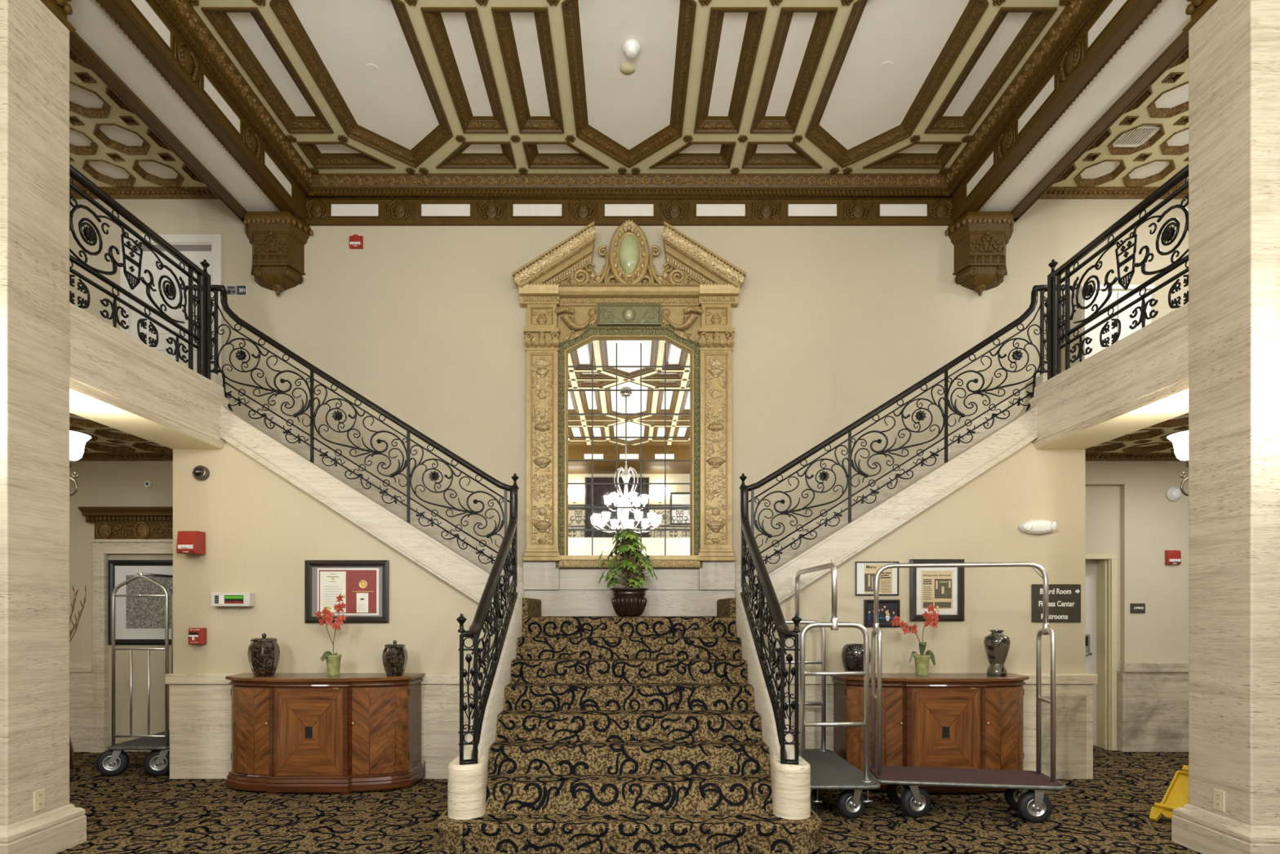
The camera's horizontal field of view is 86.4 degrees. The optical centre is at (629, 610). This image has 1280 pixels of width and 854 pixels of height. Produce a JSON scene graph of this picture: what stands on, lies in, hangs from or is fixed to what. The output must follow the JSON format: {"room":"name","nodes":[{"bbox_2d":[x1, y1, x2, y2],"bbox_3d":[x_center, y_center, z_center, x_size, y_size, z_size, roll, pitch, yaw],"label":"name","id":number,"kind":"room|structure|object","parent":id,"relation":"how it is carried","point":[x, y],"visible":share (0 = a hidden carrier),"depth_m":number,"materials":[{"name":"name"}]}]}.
{"room":"hotel lobby","nodes":[
{"label":"hotel lobby","id":0,"kind":"room"},
{"bbox_2d":[69,412,173,461],"bbox_3d":[-5.170,-1.581,5.025,2.660,0.142,3.650,0,0,0],"label":"ceiling","id":1,"kind":"structure","parent":0,"point":[106,443],"depth_m":6.56,"materials":[{"name":"beige paint"}]},
{"bbox_2d":[69,48,219,199],"bbox_3d":[-5.160,-4.216,5.025,2.680,0.142,3.650,0,0,0],"label":"ceiling","id":2,"kind":"structure","parent":0,"point":[109,144],"depth_m":6.24,"materials":[{"name":"beige paint"}]},
{"bbox_2d":[173,440,499,673],"bbox_3d":[-2.430,-0.041,6.305,2.860,2.907,1.090,0,0,0],"label":"wall","id":3,"kind":"structure","parent":0,"point":[260,528],"depth_m":5.76,"materials":[{"name":"beige paint"}]},
{"bbox_2d":[176,530,205,554],"bbox_3d":[-3.655,-0.572,5.679,0.150,0.190,0.163,0,0,0],"label":"fire alarm horn","id":4,"kind":"object","parent":3,"relation":"attached to","point":[188,542],"visible":1,"depth_m":5.62,"materials":[{"name":"red plastic"}]},
{"bbox_2d":[188,627,206,644],"bbox_3d":[-3.630,0.209,5.721,0.120,0.137,0.078,0,0,0],"label":"station","id":5,"kind":"object","parent":3,"relation":"attached to","point":[196,635],"visible":1,"depth_m":5.70,"materials":[{"name":"red plastic"}]},
{"bbox_2d":[192,465,209,480],"bbox_3d":[-3.610,-1.165,5.713,0.124,0.124,0.094,0,0,0],"label":"security camera","id":6,"kind":"object","parent":3,"relation":"attached to","point":[201,473],"visible":1,"depth_m":5.71,"materials":[{"name":"grey metal"}]},
{"bbox_2d":[210,592,254,608],"bbox_3d":[-3.326,-0.086,5.715,0.323,0.138,0.090,0,0,0],"label":"control panel","id":7,"kind":"object","parent":3,"relation":"attached to","point":[217,599],"visible":1,"depth_m":5.67,"materials":[{"name":"grey plastic"}]},
{"bbox_2d":[164,673,483,778],"bbox_3d":[-2.467,0.971,5.728,2.835,0.884,0.065,0,0,0],"label":"wainscoting","id":8,"kind":"structure","parent":3,"relation":"attached to","point":[200,704],"depth_m":5.72,"materials":[{"name":"stone"}]},
{"bbox_2d":[304,560,389,622],"bbox_3d":[-2.381,-0.166,5.744,0.703,0.527,0.032,0,0,0],"label":"framed certificate","id":9,"kind":"object","parent":3,"relation":"attached to","point":[364,584],"visible":0.88,"depth_m":5.75,"materials":[{"name":"black metal"}]},
{"bbox_2d":[69,199,1188,751],"bbox_3d":[0.000,-1.562,7.025,13.200,5.950,0.350,0,0,0],"label":"wall","id":10,"kind":"structure","parent":0,"point":[426,324],"depth_m":6.85,"materials":[{"name":"beige paint"}]},
{"bbox_2d":[69,662,92,751],"bbox_3d":[-5.935,0.968,6.825,1.130,0.890,0.050,0,0,0],"label":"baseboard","id":11,"kind":"structure","parent":10,"relation":"attached to","point":[80,673],"depth_m":6.82,"materials":[{"name":"stone"}]},
{"bbox_2d":[78,506,173,752],"bbox_3d":[-4.661,0.193,6.772,1.518,2.440,0.155,0,0,0],"label":"door surround","id":12,"kind":"object","parent":10,"relation":"attached to","point":[117,530],"visible":0.52,"depth_m":6.79,"materials":[{"name":"stone"}]},
{"bbox_2d":[108,560,173,644],"bbox_3d":[-4.692,-0.087,6.835,1.065,0.850,0.030,0,0,0],"label":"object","id":13,"kind":"object","parent":10,"relation":"attached to","point":[138,620],"visible":0.52,"depth_m":6.84,"materials":[{"name":"grey paper"}]},
{"bbox_2d":[143,480,151,488],"bbox_3d":[-4.840,-1.277,6.837,0.076,0.076,0.028,0,0,0],"label":"wall sensor","id":14,"kind":"object","parent":10,"relation":"attached to","point":[147,483],"visible":1,"depth_m":6.84,"materials":[{"name":"white plastic"}]},
{"bbox_2d":[120,234,222,377],"bbox_3d":[-4.595,-2.782,6.815,1.010,1.990,0.070,0,0,0],"label":"door","id":15,"kind":"structure","parent":10,"relation":"in","point":[197,248],"depth_m":6.84,"materials":[{"name":"white paint"}]},
{"bbox_2d":[226,284,246,295],"bbox_3d":[-3.949,-3.224,6.845,0.207,0.105,0.011,0,0,0],"label":"room sign","id":16,"kind":"object","parent":10,"relation":"attached to","point":[232,290],"visible":0.98,"depth_m":6.84,"materials":[{"name":"white plastic"}]},
{"bbox_2d":[244,211,313,296],"bbox_3d":[-3.514,-3.517,6.723,0.702,0.740,0.255,0,0,0],"label":"wall bracket","id":17,"kind":"object","parent":10,"relation":"attached to","point":[277,239],"visible":1,"depth_m":6.66,"materials":[{"name":"brown paint"}]},
{"bbox_2d":[271,284,284,296],"bbox_3d":[-3.500,-3.197,6.790,0.124,0.100,0.118,0,0,0],"label":"pendant","id":18,"kind":"object","parent":17,"relation":"attached to","point":[278,288],"depth_m":6.77,"materials":[{"name":"brown paint"}]},
{"bbox_2d":[349,234,363,248],"bbox_3d":[-2.738,-3.707,6.825,0.128,0.130,0.057,0,0,0],"label":"fire alarm strobe","id":19,"kind":"object","parent":10,"relation":"attached to","point":[356,242],"visible":1,"depth_m":6.82,"materials":[{"name":"red plastic"}]},
{"bbox_2d":[511,219,746,568],"bbox_3d":[0.000,-2.146,6.741,2.298,3.435,0.218,0,0,0],"label":"wall mirror","id":20,"kind":"object","parent":10,"relation":"attached to","point":[629,367],"visible":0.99,"depth_m":6.80,"materials":[{"name":"gold glass"}]},
{"bbox_2d":[115,0,1142,226],"bbox_3d":[0.000,-4.091,1.350,6.555,0.432,11.000,0,0,0],"label":"crown molding","id":21,"kind":"structure","parent":10,"relation":"attached to","point":[174,28],"depth_m":6.72,"materials":[{"name":"brown paint"}]},
{"bbox_2d":[523,560,735,616],"bbox_3d":[0.000,-0.227,6.825,2.120,0.560,0.050,0,0,0],"label":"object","id":22,"kind":"structure","parent":10,"relation":"attached to","point":[562,592],"depth_m":6.83,"materials":[{"name":"stone"}]},
{"bbox_2d":[945,211,1014,295],"bbox_3d":[3.514,-3.517,6.723,0.702,0.740,0.255,0,0,0],"label":"wall bracket","id":23,"kind":"object","parent":10,"relation":"attached to","point":[980,239],"visible":1,"depth_m":6.66,"materials":[{"name":"brown paint"}]},
{"bbox_2d":[973,284,986,295],"bbox_3d":[3.500,-3.197,6.790,0.124,0.100,0.118,0,0,0],"label":"pendant","id":24,"kind":"object","parent":23,"relation":"attached to","point":[979,288],"depth_m":6.77,"materials":[{"name":"brown paint"}]},
{"bbox_2d":[1085,554,1116,750],"bbox_3d":[4.465,0.418,7.020,0.950,1.990,0.260,0,0,0],"label":"door","id":25,"kind":"structure","parent":10,"relation":"in","point":[1100,569],"depth_m":7.01,"materials":[{"name":"beige paint"}]},
{"bbox_2d":[1129,603,1145,613],"bbox_3d":[5.114,-0.028,6.845,0.147,0.098,0.011,0,0,0],"label":"sign","id":26,"kind":"object","parent":10,"relation":"attached to","point":[1134,607],"visible":1,"depth_m":6.84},
{"bbox_2d":[1116,662,1188,751],"bbox_3d":[5.723,0.968,6.875,1.555,0.890,0.150,0,0,0],"label":"wainscoting","id":27,"kind":"structure","parent":10,"relation":"attached to","point":[1153,698],"depth_m":6.82,"materials":[{"name":"stone"}]},
{"bbox_2d":[1164,550,1181,564],"bbox_3d":[5.457,-0.540,6.824,0.135,0.150,0.060,0,0,0],"label":"fire alarm strobe","id":28,"kind":"object","parent":10,"relation":"attached to","point":[1171,557],"visible":1,"depth_m":6.81,"materials":[{"name":"red plastic"}]},
{"bbox_2d":[1165,486,1182,501],"bbox_3d":[5.470,-1.177,6.820,0.148,0.148,0.060,0,0,0],"label":"detector","id":29,"kind":"object","parent":10,"relation":"attached to","point":[1173,493],"visible":0.97,"depth_m":6.81,"materials":[{"name":"white plastic"}]},
{"bbox_2d":[186,0,1071,173],"bbox_3d":[0.000,-4.398,1.330,6.600,0.219,11.060,0,0,0],"label":"ceiling","id":30,"kind":"structure","parent":0,"point":[522,86],"depth_m":5.54,"materials":[{"name":"beige paint"}]},
{"bbox_2d":[66,0,296,222],"bbox_3d":[-3.548,-4.197,1.275,0.632,0.640,11.150,0,0,0],"label":"ceiling beam","id":31,"kind":"structure","parent":30,"relation":"attached to","point":[105,38],"depth_m":5.22,"materials":[{"name":"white paint"}]},
{"bbox_2d":[364,63,378,73],"bbox_3d":[-2.070,-4.365,5.480,0.100,0.003,0.100,0,0,0],"label":"ceiling disc","id":32,"kind":"object","parent":30,"relation":"attached to","point":[371,68],"visible":1,"depth_m":5.48,"materials":[{"name":"paint"}]},
{"bbox_2d":[619,62,635,75],"bbox_3d":[-0.012,-4.359,5.480,0.124,0.015,0.124,0,0,0],"label":"ceiling disc","id":33,"kind":"object","parent":30,"relation":"attached to","point":[627,68],"visible":1,"depth_m":5.47,"materials":[{"name":"beige paint"}]},
{"bbox_2d":[622,38,639,58],"bbox_3d":[0.018,-4.330,5.260,0.136,0.075,0.136,0,0,0],"label":"bulb","id":34,"kind":"object","parent":30,"relation":"attached to","point":[631,46],"visible":1,"depth_m":5.22,"materials":[{"name":"white glass"}]},
{"bbox_2d":[879,61,892,71],"bbox_3d":[2.060,-4.365,5.460,0.100,0.003,0.100,0,0,0],"label":"ceiling disc","id":35,"kind":"object","parent":30,"relation":"attached to","point":[886,66],"visible":1,"depth_m":5.46,"materials":[{"name":"paint"}]},
{"bbox_2d":[962,0,1191,222],"bbox_3d":[3.548,-4.197,1.275,0.632,0.640,11.150,0,0,0],"label":"ceiling beam","id":36,"kind":"structure","parent":30,"relation":"attached to","point":[1152,38],"depth_m":5.22,"materials":[{"name":"white paint"}]},
{"bbox_2d":[56,745,1201,853],"bbox_3d":[0.000,1.472,-0.300,13.200,0.122,15.400,0,0,0],"label":"floor","id":37,"kind":"structure","parent":0,"point":[134,811],"depth_m":4.62,"materials":[{"name":"carpet"}]},
{"bbox_2d":[0,0,86,853],"bbox_3d":[-3.610,-1.237,3.920,0.550,5.300,0.530,0,0,0],"label":"pillar","id":38,"kind":"structure","parent":37,"relation":"on","point":[34,34],"depth_m":3.87,"materials":[{"name":"stone"}]},
{"bbox_2d":[33,788,44,812],"bbox_3d":[-3.385,1.086,3.908,0.010,0.118,0.072,0,0,0],"label":"wall outlet","id":39,"kind":"object","parent":38,"relation":"attached to","point":[38,795],"visible":1,"depth_m":3.90,"materials":[{"name":"beige plastic"}]},
{"bbox_2d":[37,792,42,799],"bbox_3d":[-3.382,1.060,3.908,0.004,0.028,0.026,0,0,0],"label":"socket","id":40,"kind":"object","parent":39,"relation":"attached to","point":[39,794],"depth_m":3.91,"materials":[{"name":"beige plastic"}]},
{"bbox_2d":[37,801,42,808],"bbox_3d":[-3.382,1.112,3.908,0.004,0.028,0.026,0,0,0],"label":"socket","id":41,"kind":"object","parent":39,"relation":"attached to","point":[39,803],"depth_m":3.91,"materials":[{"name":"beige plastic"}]},
{"bbox_2d":[69,431,91,495],"bbox_3d":[-3.585,-0.930,4.297,0.248,0.396,0.334,0,0,0],"label":"wall sconce","id":42,"kind":"object","parent":38,"relation":"attached to","point":[77,440],"visible":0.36,"depth_m":4.33,"materials":[{"name":"white glass"}]},
{"bbox_2d":[69,586,86,771],"bbox_3d":[-4.718,0.588,5.642,0.510,1.649,0.340,0,0,-15],"label":"floor vase","id":43,"kind":"object","parent":37,"relation":"on","point":[71,748],"visible":0.09,"depth_m":5.62,"materials":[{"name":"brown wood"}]},
{"bbox_2d":[95,571,173,776],"bbox_3d":[-4.221,0.537,6.190,0.635,1.751,0.888,0,0,0],"label":"luggage cart","id":44,"kind":"object","parent":37,"relation":"on","point":[114,761],"visible":0.58,"depth_m":5.80,"materials":[{"name":"grey metal"}]},
{"bbox_2d":[225,672,425,794],"bbox_3d":[-2.468,0.965,5.456,1.524,0.897,0.472,0,0,0],"label":"sideboard","id":45,"kind":"object","parent":37,"relation":"on","point":[344,733],"visible":0.99,"depth_m":5.28,"materials":[{"name":"brown wood"}]},
{"bbox_2d":[247,633,279,675],"bbox_3d":[-2.933,0.347,5.470,0.216,0.339,0.216,0,0,0],"label":"lidded jar","id":46,"kind":"object","parent":45,"relation":"on","point":[264,653],"visible":1,"depth_m":5.40,"materials":[{"name":"ceramic"}]},
{"bbox_2d":[314,593,346,675],"bbox_3d":[-2.390,0.186,5.467,0.252,0.660,0.127,0,0,-9],"label":"potted orchid","id":47,"kind":"object","parent":45,"relation":"on","point":[333,661],"visible":1,"depth_m":5.45,"materials":[{"name":"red plant"}]},
{"bbox_2d":[382,640,407,675],"bbox_3d":[-1.881,0.374,5.470,0.181,0.283,0.181,0,0,0],"label":"lidded jar","id":48,"kind":"object","parent":45,"relation":"on","point":[394,656],"visible":1,"depth_m":5.41,"materials":[{"name":"ceramic"}]},
{"bbox_2d":[419,760,425,782],"bbox_3d":[-1.706,1.331,5.639,0.036,0.162,0.125,0,0,0],"label":"power cable","id":49,"kind":"object","parent":45,"relation":"hanging from","point":[424,760],"visible":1,"depth_m":5.64,"materials":[{"name":"brown plastic"}]},
{"bbox_2d":[201,373,1047,853],"bbox_3d":[0.000,-0.292,5.402,7.800,3.689,2.897,0,0,0],"label":"staircase","id":50,"kind":"structure","parent":37,"relation":"on","point":[600,735],"depth_m":5.04,"materials":[{"name":"stone"}]},
{"bbox_2d":[201,284,519,586],"bbox_3d":[-2.300,-1.479,5.820,2.719,2.617,0.068,0,0,0],"label":"stair railing","id":51,"kind":"object","parent":50,"relation":"on","point":[241,355],"visible":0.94,"depth_m":5.82,"materials":[{"name":"metal"}]},
{"bbox_2d":[456,485,517,764],"bbox_3d":[-0.991,-0.056,4.965,0.130,1.984,1.769,0,0,-1],"label":"stair railing","id":52,"kind":"object","parent":50,"relation":"on","point":[493,584],"visible":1,"depth_m":4.64,"materials":[{"name":"metal"}]},
{"bbox_2d":[596,528,657,616],"bbox_3d":[-0.018,-0.364,6.466,0.569,0.834,0.412,0,0,0],"label":"potted plant","id":53,"kind":"object","parent":50,"relation":"on","point":[629,601],"visible":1,"depth_m":6.37,"materials":[{"name":"green plant"}]},
{"bbox_2d":[740,485,801,764],"bbox_3d":[0.991,-0.056,4.965,0.130,1.984,1.769,0,0,1],"label":"stair railing","id":54,"kind":"object","parent":50,"relation":"on","point":[765,586],"visible":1,"depth_m":4.64,"materials":[{"name":"metal"}]},
{"bbox_2d":[739,284,1047,590],"bbox_3d":[2.300,-1.479,5.820,2.719,2.617,0.068,0,0,0],"label":"stair railing","id":55,"kind":"object","parent":50,"relation":"on","point":[824,476],"visible":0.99,"depth_m":5.82,"materials":[{"name":"metal"}]},
{"bbox_2d":[769,559,880,818],"bbox_3d":[1.377,0.530,5.075,0.599,1.765,1.198,0,0,0],"label":"luggage cart","id":56,"kind":"object","parent":37,"relation":"on","point":[828,770],"visible":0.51,"depth_m":4.58,"materials":[{"name":"grey metal"}]},
{"bbox_2d":[830,617,838,630],"bbox_3d":[1.378,0.085,4.570,0.052,0.087,0.052,0,0,0],"label":"socket","id":57,"kind":"object","parent":56,"relation":"attached to","point":[833,620],"depth_m":4.55,"materials":[{"name":"metal"}]},
{"bbox_2d":[831,672,1029,794],"bbox_3d":[2.440,0.965,5.456,1.524,0.897,0.472,0,0,0],"label":"sideboard","id":58,"kind":"object","parent":37,"relation":"on","point":[950,720],"visible":0.68,"depth_m":5.28,"materials":[{"name":"brown wood"}]},
{"bbox_2d":[840,643,871,671],"bbox_3d":[1.825,0.391,5.470,0.234,0.250,0.234,0,0,0],"label":"vase","id":59,"kind":"object","parent":58,"relation":"on","point":[852,654],"visible":0.61,"depth_m":5.38,"materials":[{"name":"black ceramic"}]},
{"bbox_2d":[884,603,939,675],"bbox_3d":[2.275,0.227,5.470,0.437,0.578,0.127,0,0,0],"label":"potted orchid","id":60,"kind":"object","parent":58,"relation":"on","point":[922,661],"visible":1,"depth_m":5.45,"materials":[{"name":"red plant"}]},
{"bbox_2d":[983,629,1010,675],"bbox_3d":[2.955,0.334,5.470,0.192,0.364,0.192,0,0,0],"label":"vase","id":61,"kind":"object","parent":58,"relation":"on","point":[997,644],"visible":1,"depth_m":5.41,"materials":[{"name":"grey ceramic"}]},
{"bbox_2d":[869,560,1066,822],"bbox_3d":[2.311,0.533,4.769,1.228,1.761,0.485,0,0,9],"label":"luggage cart","id":62,"kind":"object","parent":37,"relation":"on","point":[1024,790],"visible":0.98,"depth_m":4.70,"materials":[{"name":"silver metal"}]},
{"bbox_2d":[873,622,879,634],"bbox_3d":[1.760,0.123,4.846,0.040,0.080,0.040,0,0,9],"label":"socket","id":63,"kind":"object","parent":62,"relation":"attached to","point":[875,624],"depth_m":4.83,"materials":[{"name":"metal"}]},
{"bbox_2d":[1042,622,1048,635],"bbox_3d":[2.860,0.123,4.674,0.040,0.080,0.040,0,0,9],"label":"socket","id":64,"kind":"object","parent":62,"relation":"attached to","point":[1045,625],"depth_m":4.66,"materials":[{"name":"metal"}]},
{"bbox_2d":[1149,764,1188,821],"bbox_3d":[3.743,1.224,4.562,0.398,0.370,0.300,0,0,-28],"label":"sign","id":65,"kind":"object","parent":37,"relation":"on","point":[1176,795],"visible":0.45,"depth_m":4.60,"materials":[{"name":"yellow plastic"}]},
{"bbox_2d":[1171,0,1279,853],"bbox_3d":[3.610,-1.237,3.920,0.550,5.300,0.530,0,0,0],"label":"pillar","id":66,"kind":"structure","parent":37,"relation":"on","point":[1234,45],"depth_m":3.81,"materials":[{"name":"stone"}]},
{"bbox_2d":[1167,431,1188,496],"bbox_3d":[3.585,-0.930,4.297,0.248,0.396,0.334,0,0,0],"label":"wall sconce","id":67,"kind":"object","parent":66,"relation":"attached to","point":[1180,440],"visible":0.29,"depth_m":4.33,"materials":[{"name":"white glass"}]},
{"bbox_2d":[1213,788,1225,812],"bbox_3d":[3.385,1.086,3.908,0.010,0.118,0.072,0,0,0],"label":"wall outlet","id":68,"kind":"object","parent":66,"relation":"attached to","point":[1219,796],"visible":1,"depth_m":3.90,"materials":[{"name":"beige plastic"}]},
{"bbox_2d":[1216,792,1220,799],"bbox_3d":[3.382,1.060,3.908,0.004,0.028,0.026,0,0,0],"label":"socket","id":69,"kind":"object","parent":68,"relation":"attached to","point":[1218,794],"depth_m":3.91,"materials":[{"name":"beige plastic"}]},
{"bbox_2d":[1216,801,1220,808],"bbox_3d":[3.382,1.112,3.908,0.004,0.028,0.026,0,0,0],"label":"socket","id":70,"kind":"object","parent":68,"relation":"attached to","point":[1218,803],"depth_m":3.91,"materials":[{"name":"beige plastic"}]},
{"bbox_2d":[759,440,1085,673],"bbox_3d":[2.430,-0.041,6.305,2.860,2.907,1.090,0,0,0],"label":"wall","id":71,"kind":"structure","parent":0,"point":[979,521],"depth_m":5.76,"materials":[{"name":"beige paint"}]},
{"bbox_2d":[855,561,898,595],"bbox_3d":[2.095,-0.276,5.751,0.366,0.287,0.018,0,0,0],"label":"framed document","id":72,"kind":"object","parent":71,"relation":"attached to","point":[865,571],"visible":0.95,"depth_m":5.75,"materials":[{"name":"paper"}]},
{"bbox_2d":[863,599,899,626],"bbox_3d":[2.135,0.019,5.749,0.300,0.232,0.022,0,0,0],"label":"framed photograph","id":73,"kind":"object","parent":71,"relation":"attached to","point":[891,606],"visible":0.71,"depth_m":5.75,"materials":[{"name":"black wood"}]},
{"bbox_2d":[774,673,1097,778],"bbox_3d":[2.486,0.971,5.728,2.871,0.884,0.065,0,0,0],"label":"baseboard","id":74,"kind":"structure","parent":71,"relation":"attached to","point":[1066,684],"depth_m":5.72,"materials":[{"name":"stone"}]},
{"bbox_2d":[909,559,964,621],"bbox_3d":[2.599,-0.177,5.744,0.454,0.520,0.032,0,0,0],"label":"framed document","id":75,"kind":"object","parent":71,"relation":"attached to","point":[943,588],"visible":0.99,"depth_m":5.75,"materials":[{"name":"paper"}]},
{"bbox_2d":[1017,519,1057,534],"bbox_3d":[3.440,-0.710,5.715,0.300,0.126,0.089,0,0,0],"label":"emergency light","id":76,"kind":"object","parent":71,"relation":"attached to","point":[1034,526],"visible":1,"depth_m":5.68,"materials":[{"name":"white plastic"}]},
{"bbox_2d":[1031,584,1080,622],"bbox_3d":[3.608,-0.066,5.753,0.413,0.322,0.012,0,0,0],"label":"direction sign","id":77,"kind":"object","parent":71,"relation":"attached to","point":[1064,600],"visible":0.82,"depth_m":5.75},
{"bbox_2d":[1041,695,1086,779],"bbox_3d":[3.645,1.063,5.724,0.390,0.700,0.012,0,0,0],"label":"stone slab","id":78,"kind":"object","parent":71,"relation":"attached to","point":[1070,710],"visible":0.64,"depth_m":5.72,"materials":[{"name":"stone"}]},
{"bbox_2d":[1039,48,1188,199],"bbox_3d":[5.160,-4.216,5.025,2.680,0.142,3.650,0,0,0],"label":"ceiling","id":79,"kind":"structure","parent":0,"point":[1104,171],"depth_m":6.28,"materials":[{"name":"beige paint"}]},
{"bbox_2d":[1112,125,1159,146],"bbox_3d":[4.520,-4.240,6.080,0.280,0.022,0.260,0,0,0],"label":"ceiling vent","id":80,"kind":"object","parent":79,"relation":"in","point":[1138,136],"visible":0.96,"depth_m":6.08,"materials":[{"name":"white metal"}]},
{"bbox_2d":[1085,413,1188,461],"bbox_3d":[5.170,-1.581,5.025,2.660,0.142,3.650,0,0,0],"label":"ceiling","id":81,"kind":"structure","parent":0,"point":[1151,443],"depth_m":6.61,"materials":[{"name":"beige paint"}]},
{"bbox_3d":[-6.550,-1.562,-0.575,0.100,5.950,14.850,0,0,0],"label":"wall","id":82,"kind":"structure","parent":0,"visible":0},
{"bbox_2d":[69,302,229,448],"bbox_3d":[-4.952,-1.638,-0.175,3.095,0.538,14.049,0,0,0],"label":"balcony","id":83,"kind":"object","parent":82,"relation":"attached to","point":[117,380],"visible":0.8,"depth_m":4.82,"materials":[{"name":"stone"}]},
{"bbox_2d":[69,164,210,379],"bbox_3d":[-3.490,-2.405,4.897,0.079,0.996,1.515,0,0,0],"label":"balcony railing","id":84,"kind":"object","parent":83,"relation":"on","point":[90,233],"visible":0.93,"depth_m":4.88,"materials":[{"name":"metal"}]},
{"bbox_3d":[6.550,-1.562,-0.575,0.100,5.950,14.850,0,0,0],"label":"wall","id":85,"kind":"structure","parent":0,"visible":0},
{"bbox_2d":[1028,302,1188,448],"bbox_3d":[4.952,-1.638,-0.175,3.095,0.538,14.049,0,0,0],"label":"balcony","id":86,"kind":"object","parent":85,"relation":"attached to","point":[1139,381],"visible":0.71,"depth_m":4.81,"materials":[{"name":"stone"}]},
{"bbox_2d":[1062,284,1155,371],"bbox_3d":[4.690,-2.457,6.677,0.700,1.340,0.342,0,0,0],"label":"cabinet","id":87,"kind":"object","parent":86,"relation":"on","point":[1118,291],"visible":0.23,"depth_m":6.53,"materials":[{"name":"white paint"}]},
{"bbox_2d":[1047,164,1188,379],"bbox_3d":[3.490,-2.405,4.897,0.079,0.996,1.515,0,0,0],"label":"balcony railing","id":88,"kind":"object","parent":86,"relation":"on","point":[1055,325],"visible":0.94,"depth_m":4.89,"materials":[{"name":"metal"}]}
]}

